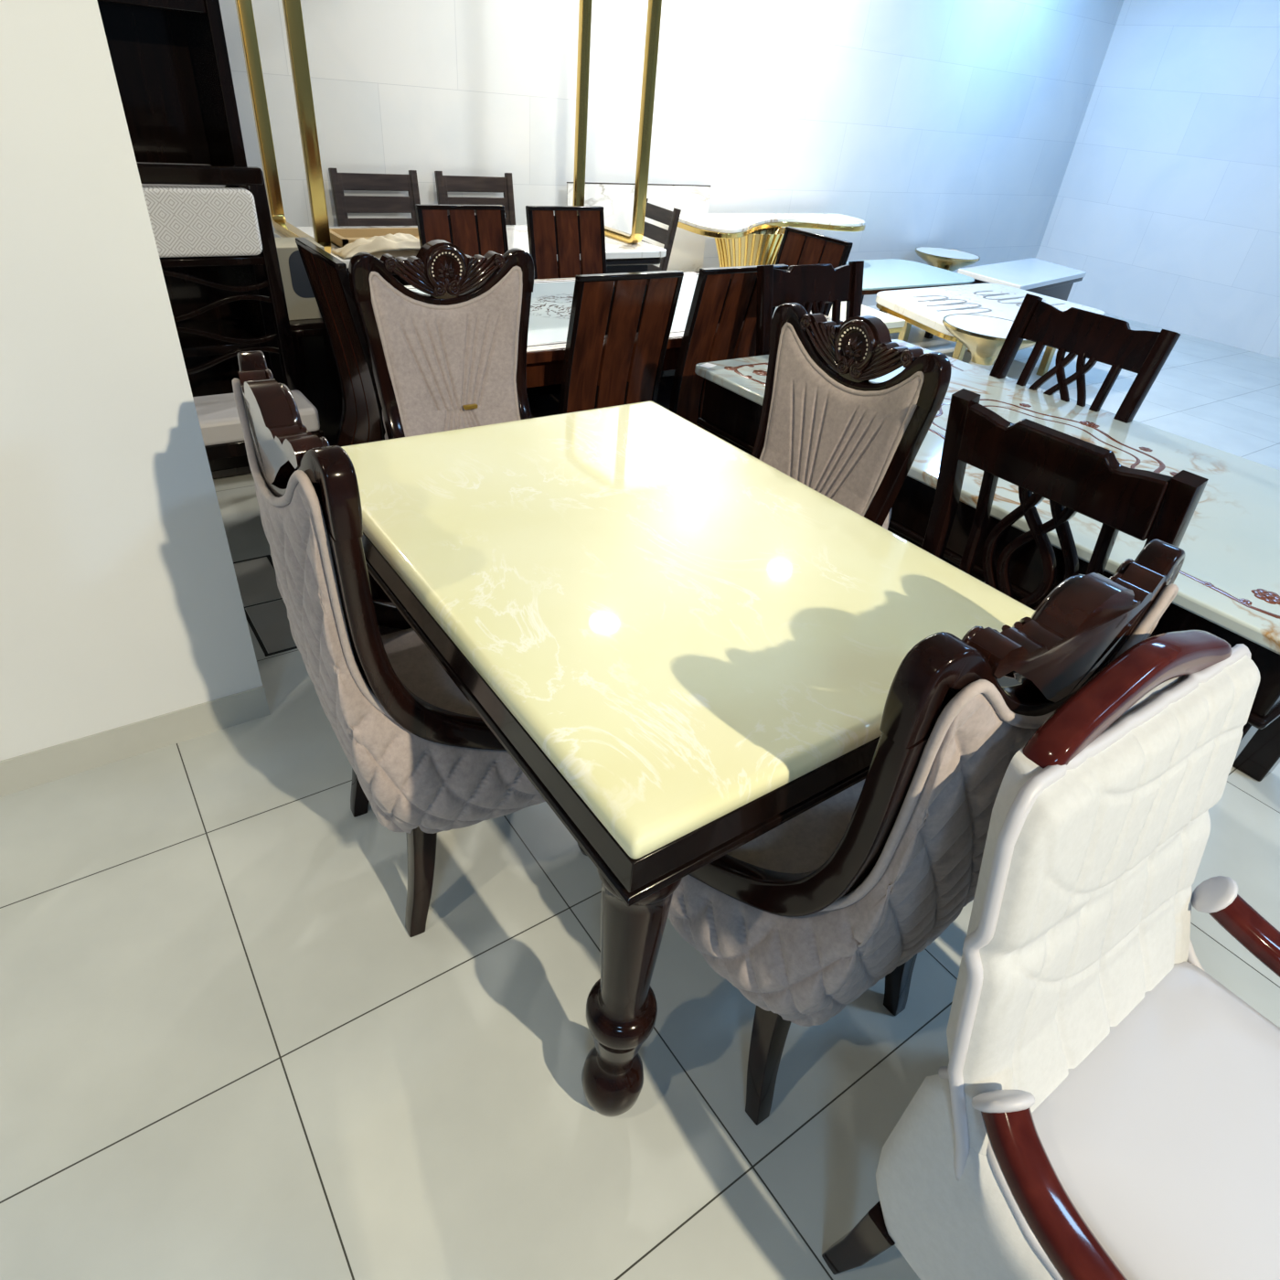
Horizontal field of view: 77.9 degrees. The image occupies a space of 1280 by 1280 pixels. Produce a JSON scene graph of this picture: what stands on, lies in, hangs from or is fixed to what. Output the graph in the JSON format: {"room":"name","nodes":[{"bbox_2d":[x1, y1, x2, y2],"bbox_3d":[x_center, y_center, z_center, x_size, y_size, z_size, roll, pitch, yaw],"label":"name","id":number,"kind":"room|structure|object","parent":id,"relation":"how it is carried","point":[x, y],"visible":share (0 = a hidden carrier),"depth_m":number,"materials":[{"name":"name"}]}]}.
{"room":"store","nodes":[
{"label":"store","id":0,"kind":"room"},
{"bbox_2d":[0,0,262,760],"bbox_3d":[-2.648,-0.485,0.236,4.252,3.020,0.140,-19,42,-31],"label":"wall","id":1,"kind":"structure","parent":0,"point":[121,602],"depth_m":1.58,"materials":[{"name":"white paint"}]},
{"bbox_2d":[0,685,270,797],"bbox_3d":[-2.731,0.743,1.029,4.254,0.095,0.008,-19,42,-31],"label":"baseboard","id":2,"kind":"structure","parent":1,"relation":"attached to","point":[36,768],"depth_m":1.94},
{"bbox_2d":[0,305,1279,1279],"bbox_3d":[1.557,0.751,1.821,16.000,0.102,12.000,-19,42,-31],"label":"floor","id":3,"kind":"structure","parent":0,"point":[229,1050],"depth_m":1.47,"materials":[{"name":"tile"}]},
{"bbox_2d":[96,0,285,479],"bbox_3d":[-1.827,-1.573,2.657,0.880,2.150,0.400,-19,42,-31],"label":"hutch","id":4,"kind":"object","parent":3,"relation":"on","point":[170,59],"visible":0.16,"depth_m":2.81,"materials":[{"name":"black wood"}]},
{"bbox_2d":[96,0,206,13],"bbox_3d":[-1.787,-1.960,2.384,0.800,0.035,0.380,-19,42,-31],"label":"shelf","id":5,"kind":"object","parent":4,"relation":"attached to","point":[128,6],"depth_m":2.45,"materials":[{"name":"black wood"}]},
{"bbox_2d":[136,161,225,187],"bbox_3d":[-1.618,-1.588,2.707,0.340,0.055,0.200,-19,42,-31],"label":"shelf","id":6,"kind":"object","parent":4,"relation":"on","point":[143,185],"visible":0.07,"depth_m":2.70,"materials":[{"name":"black wood"}]},
{"bbox_2d":[208,455,251,479],"bbox_3d":[-1.915,-0.730,3.251,0.800,0.035,0.380,-19,42,-31],"label":"shelf","id":7,"kind":"object","parent":4,"relation":"attached to","point":[237,465],"depth_m":3.24,"materials":[{"name":"black wood"}]},
{"bbox_2d":[137,163,324,460],"bbox_3d":[-1.384,-0.896,2.634,0.505,1.151,0.306,-19,42,-31],"label":"dining chair","id":8,"kind":"object","parent":3,"relation":"on","point":[192,227],"visible":0.53,"depth_m":2.54,"materials":[{"name":"black wood"}]},
{"bbox_2d":[279,318,342,446],"bbox_3d":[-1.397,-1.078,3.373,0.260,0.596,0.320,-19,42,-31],"label":"dining chair","id":9,"kind":"object","parent":3,"relation":"on","point":[317,370],"visible":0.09,"depth_m":3.21,"materials":[{"name":"black wood"}]},
{"bbox_2d":[274,236,324,319],"bbox_3d":[-1.360,-1.426,3.127,0.200,0.260,0.202,-19,42,-31],"label":"carton","id":10,"kind":"object","parent":9,"relation":"on","point":[301,302],"visible":0.38,"depth_m":3.06,"materials":[{"name":"beige paint"}]},
{"bbox_2d":[288,250,314,298],"bbox_3d":[-1.276,-1.412,3.057,0.140,0.170,0.001,-19,42,-31],"label":"print","id":11,"kind":"object","parent":10,"relation":"attached to","point":[299,283],"depth_m":3.04,"materials":[{"name":"black"}]},
{"bbox_2d":[295,237,385,446],"bbox_3d":[-0.774,-0.790,2.708,0.517,1.001,0.385,-19,42,-31],"label":"chair","id":12,"kind":"object","parent":3,"relation":"on","point":[361,421],"visible":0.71,"depth_m":2.46,"materials":[{"name":"red wood"}]},
{"bbox_2d":[328,167,420,226],"bbox_3d":[-1.344,-2.028,4.407,0.475,0.973,0.519,-19,42,-31],"label":"chair","id":13,"kind":"object","parent":3,"relation":"on","point":[340,182],"visible":0.35,"depth_m":4.33,"materials":[{"name":"brown wood"}]},
{"bbox_2d":[232,350,587,937],"bbox_3d":[-0.371,0.017,1.548,0.560,1.088,0.530,-17,41,-29],"label":"dining chair","id":14,"kind":"object","parent":3,"relation":"on","point":[426,763],"visible":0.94,"depth_m":1.28,"materials":[{"name":"grey fabric"}]},
{"bbox_2d":[348,239,534,439],"bbox_3d":[-0.434,-0.490,2.257,0.530,1.088,0.560,-19,42,-31],"label":"dining chair","id":15,"kind":"object","parent":3,"relation":"on","point":[453,357],"visible":0.58,"depth_m":2.20,"materials":[{"name":"beige fabric"}]},
{"bbox_2d":[415,204,508,271],"bbox_3d":[-0.640,-1.256,3.389,0.385,1.001,0.517,-19,42,-31],"label":"chair","id":16,"kind":"object","parent":3,"relation":"on","point":[482,232],"visible":0.19,"depth_m":3.29,"materials":[{"name":"red wood"}]},
{"bbox_2d":[272,224,666,285],"bbox_3d":[-0.860,-1.754,4.279,1.870,0.745,0.800,-19,42,-31],"label":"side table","id":17,"kind":"object","parent":3,"relation":"on","point":[621,256],"visible":0.17,"depth_m":4.18,"materials":[{"name":"white stone"}]},
{"bbox_2d":[234,0,330,253],"bbox_3d":[-1.482,-2.486,3.155,0.058,1.633,0.736,-19,42,-31],"label":"frame","id":18,"kind":"object","parent":17,"relation":"on","point":[293,13],"visible":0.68,"depth_m":3.33,"materials":[{"name":"gold metal"}]},
{"bbox_2d":[329,227,419,249],"bbox_3d":[-1.190,-1.904,3.756,0.520,0.044,0.280,-19,42,-31],"label":"cardboard box","id":19,"kind":"object","parent":17,"relation":"on","point":[340,238],"visible":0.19,"depth_m":3.78,"materials":[{"name":"brown cardboard"}]},
{"bbox_2d":[330,233,420,258],"bbox_3d":[-1.095,-1.786,3.568,0.550,0.079,0.160,-21,43,-33],"label":"wrapping paper","id":20,"kind":"object","parent":17,"relation":"on","point":[398,240],"visible":0.64,"depth_m":3.48,"materials":[{"name":"beige paper"}]},
{"bbox_2d":[572,0,661,243],"bbox_3d":[-0.125,-2.984,4.061,0.058,1.633,0.656,-19,42,-31],"label":"frame","id":21,"kind":"object","parent":17,"relation":"on","point":[654,6],"visible":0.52,"depth_m":4.18,"materials":[{"name":"gold metal"}]},
{"bbox_2d":[434,170,515,224],"bbox_3d":[-0.863,-2.190,4.708,0.475,0.973,0.519,-19,42,-31],"label":"chair","id":22,"kind":"object","parent":3,"relation":"on","point":[444,184],"visible":0.32,"depth_m":4.62,"materials":[{"name":"brown wood"}]},
{"bbox_2d":[525,205,606,279],"bbox_3d":[-0.231,-1.383,3.629,0.385,1.001,0.517,-19,42,-31],"label":"chair","id":23,"kind":"object","parent":3,"relation":"on","point":[552,230],"visible":0.34,"depth_m":3.55,"materials":[{"name":"red wood"}]},
{"bbox_2d":[527,270,683,417],"bbox_3d":[-0.207,-0.832,2.851,0.385,1.001,0.517,-19,42,-31],"label":"chair","id":24,"kind":"object","parent":3,"relation":"on","point":[632,318],"visible":0.49,"depth_m":2.54,"materials":[{"name":"red wood"}]},
{"bbox_2d":[404,271,842,396],"bbox_3d":[-0.199,-1.015,3.333,1.800,0.742,0.965,-19,42,-31],"label":"dining table","id":25,"kind":"object","parent":3,"relation":"on","point":[551,299],"visible":0.18,"depth_m":2.92,"materials":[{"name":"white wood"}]},
{"bbox_2d":[566,181,711,272],"bbox_3d":[-0.010,-2.635,5.498,1.160,0.925,0.048,-19,42,-31],"label":"panel","id":26,"kind":"object","parent":3,"relation":"on","point":[687,255],"visible":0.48,"depth_m":5.40,"materials":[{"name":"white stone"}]},
{"bbox_2d":[640,198,681,271],"bbox_3d":[-0.122,-2.132,4.786,0.488,0.914,0.446,-12,39,-24],"label":"chair","id":27,"kind":"object","parent":3,"relation":"on","point":[659,214],"visible":0.21,"depth_m":4.61,"materials":[{"name":"brown wood"}]},
{"bbox_2d":[340,400,1034,1117],"bbox_3d":[-0.022,0.135,1.659,0.855,0.822,1.158,-19,42,-31],"label":"dining table","id":28,"kind":"object","parent":3,"relation":"on","point":[685,645],"visible":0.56,"depth_m":1.21,"materials":[{"name":"beige stone"}]},
{"bbox_2d":[656,264,789,428],"bbox_3d":[0.169,-0.969,3.101,0.385,1.001,0.517,-19,42,-31],"label":"chair","id":29,"kind":"object","parent":3,"relation":"on","point":[720,325],"visible":0.34,"depth_m":2.78,"materials":[{"name":"red wood"}]},
{"bbox_2d":[677,213,865,266],"bbox_3d":[0.989,-2.654,5.816,1.764,0.760,0.611,-19,42,-31],"label":"console table","id":30,"kind":"object","parent":3,"relation":"on","point":[741,239],"visible":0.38,"depth_m":5.45,"materials":[{"name":"white stone"}]},
{"bbox_2d":[746,260,863,455],"bbox_3d":[0.677,-0.743,2.831,0.480,1.028,0.510,-19,42,-31],"label":"chair","id":31,"kind":"object","parent":3,"relation":"on","point":[810,286],"visible":0.16,"depth_m":2.70,"materials":[{"name":"brown wood"}]},
{"bbox_2d":[774,226,853,316],"bbox_3d":[0.536,-1.297,3.620,0.517,1.001,0.385,-19,42,-31],"label":"chair","id":32,"kind":"object","parent":3,"relation":"on","point":[798,247],"visible":0.2,"depth_m":3.48,"materials":[{"name":"red wood"}]},
{"bbox_2d":[751,302,951,529],"bbox_3d":[0.271,-0.221,1.980,0.560,1.088,0.530,-19,42,-31],"label":"dining chair","id":33,"kind":"object","parent":3,"relation":"on","point":[854,440],"visible":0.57,"depth_m":1.87,"materials":[{"name":"beige fabric"}]},
{"bbox_2d":[828,301,905,333],"bbox_3d":[1.149,-1.756,4.837,0.778,0.450,0.499,-19,42,-31],"label":"coffee table","id":34,"kind":"object","parent":3,"relation":"on","point":[894,325],"visible":0.16,"depth_m":4.74,"materials":[{"name":"white stone"}]},
{"bbox_2d":[845,258,974,338],"bbox_3d":[1.804,-2.607,6.140,1.539,0.450,0.827,-19,42,-31],"label":"coffee table","id":35,"kind":"object","parent":3,"relation":"on","point":[889,274],"visible":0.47,"depth_m":6.01,"materials":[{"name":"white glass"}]},
{"bbox_2d":[667,538,1185,1125],"bbox_3d":[0.301,0.256,1.308,0.530,1.088,0.560,-19,42,-31],"label":"dining chair","id":36,"kind":"object","parent":3,"relation":"on","point":[844,895],"visible":0.78,"depth_m":0.96,"materials":[{"name":"grey fabric"}]},
{"bbox_2d":[915,246,980,271],"bbox_3d":[2.654,-3.169,7.031,0.550,0.486,0.550,-19,42,-31],"label":"round side table","id":37,"kind":"object","parent":3,"relation":"on","point":[946,259],"visible":0.58,"depth_m":6.80,"materials":[{"name":"gold metal"}]},
{"bbox_2d":[694,339,1279,781],"bbox_3d":[1.037,-0.236,2.385,0.985,0.772,1.767,-19,42,-31],"label":"dining table","id":38,"kind":"object","parent":3,"relation":"on","point":[1228,580],"visible":0.36,"depth_m":1.92,"materials":[{"name":"stone"}]},
{"bbox_2d":[699,362,716,368],"bbox_3d":[0.211,-0.856,2.470,0.034,0.001,0.050,25,39,25],"label":"price card","id":39,"kind":"object","parent":38,"relation":"on","point":[706,365],"visible":1,"depth_m":2.47,"materials":[{"name":"white paper"}]},
{"bbox_2d":[942,313,1035,371],"bbox_3d":[1.883,-1.462,4.431,0.530,0.561,0.530,-19,42,-31],"label":"round side table","id":40,"kind":"object","parent":3,"relation":"on","point":[984,336],"visible":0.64,"depth_m":4.24,"materials":[{"name":"gold metal"}]},
{"bbox_2d":[875,283,1105,376],"bbox_3d":[2.290,-2.091,5.479,1.683,0.452,0.956,-19,42,-31],"label":"coffee table","id":41,"kind":"object","parent":3,"relation":"on","point":[925,309],"visible":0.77,"depth_m":5.33,"materials":[{"name":"beige stone"}]},
{"bbox_2d":[957,257,1086,300],"bbox_3d":[3.266,-2.945,6.836,1.629,0.450,0.605,-26,46,-37],"label":"coffee table","id":42,"kind":"object","parent":3,"relation":"on","point":[1032,274],"visible":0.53,"depth_m":6.59,"materials":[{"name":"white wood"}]},
{"bbox_2d":[821,629,1279,1279],"bbox_3d":[0.683,0.581,0.954,0.646,1.031,0.646,-19,42,-31],"label":"armchair","id":43,"kind":"object","parent":3,"relation":"on","point":[1104,1106],"visible":1,"depth_m":0.91,"materials":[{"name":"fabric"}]},
{"bbox_2d":[1031,960,1279,1279],"bbox_3d":[0.725,0.681,0.941,0.490,0.163,0.480,-19,42,-31],"label":"seat cushion","id":44,"kind":"object","parent":43,"relation":"on","point":[1160,1127],"depth_m":0.93,"materials":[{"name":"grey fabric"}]},
{"bbox_2d":[921,388,1208,610],"bbox_3d":[0.923,-0.025,1.850,0.510,1.028,0.480,-19,42,-31],"label":"chair","id":45,"kind":"object","parent":3,"relation":"on","point":[1075,474],"visible":0.43,"depth_m":1.52,"materials":[{"name":"brown wood"}]},
{"bbox_2d":[989,293,1180,423],"bbox_3d":[1.158,-0.514,2.577,0.510,1.028,0.480,-19,42,-31],"label":"chair","id":46,"kind":"object","parent":3,"relation":"on","point":[1083,334],"visible":0.31,"depth_m":2.44,"materials":[{"name":"brown wood"}]},
{"bbox_2d":[218,0,1123,306],"bbox_3d":[-0.905,-3.244,4.405,12.800,3.020,0.120,-19,42,-31],"label":"wall","id":47,"kind":"structure","parent":0,"point":[953,124],"depth_m":5.36,"materials":[{"name":"paint"}]},
{"bbox_2d":[1035,0,1279,358],"bbox_3d":[6.855,-2.604,4.646,0.120,3.020,9.100,-19,42,-31],"label":"wall","id":48,"kind":"structure","parent":0,"point":[1168,201],"depth_m":6.99,"materials":[{"name":"tile"}]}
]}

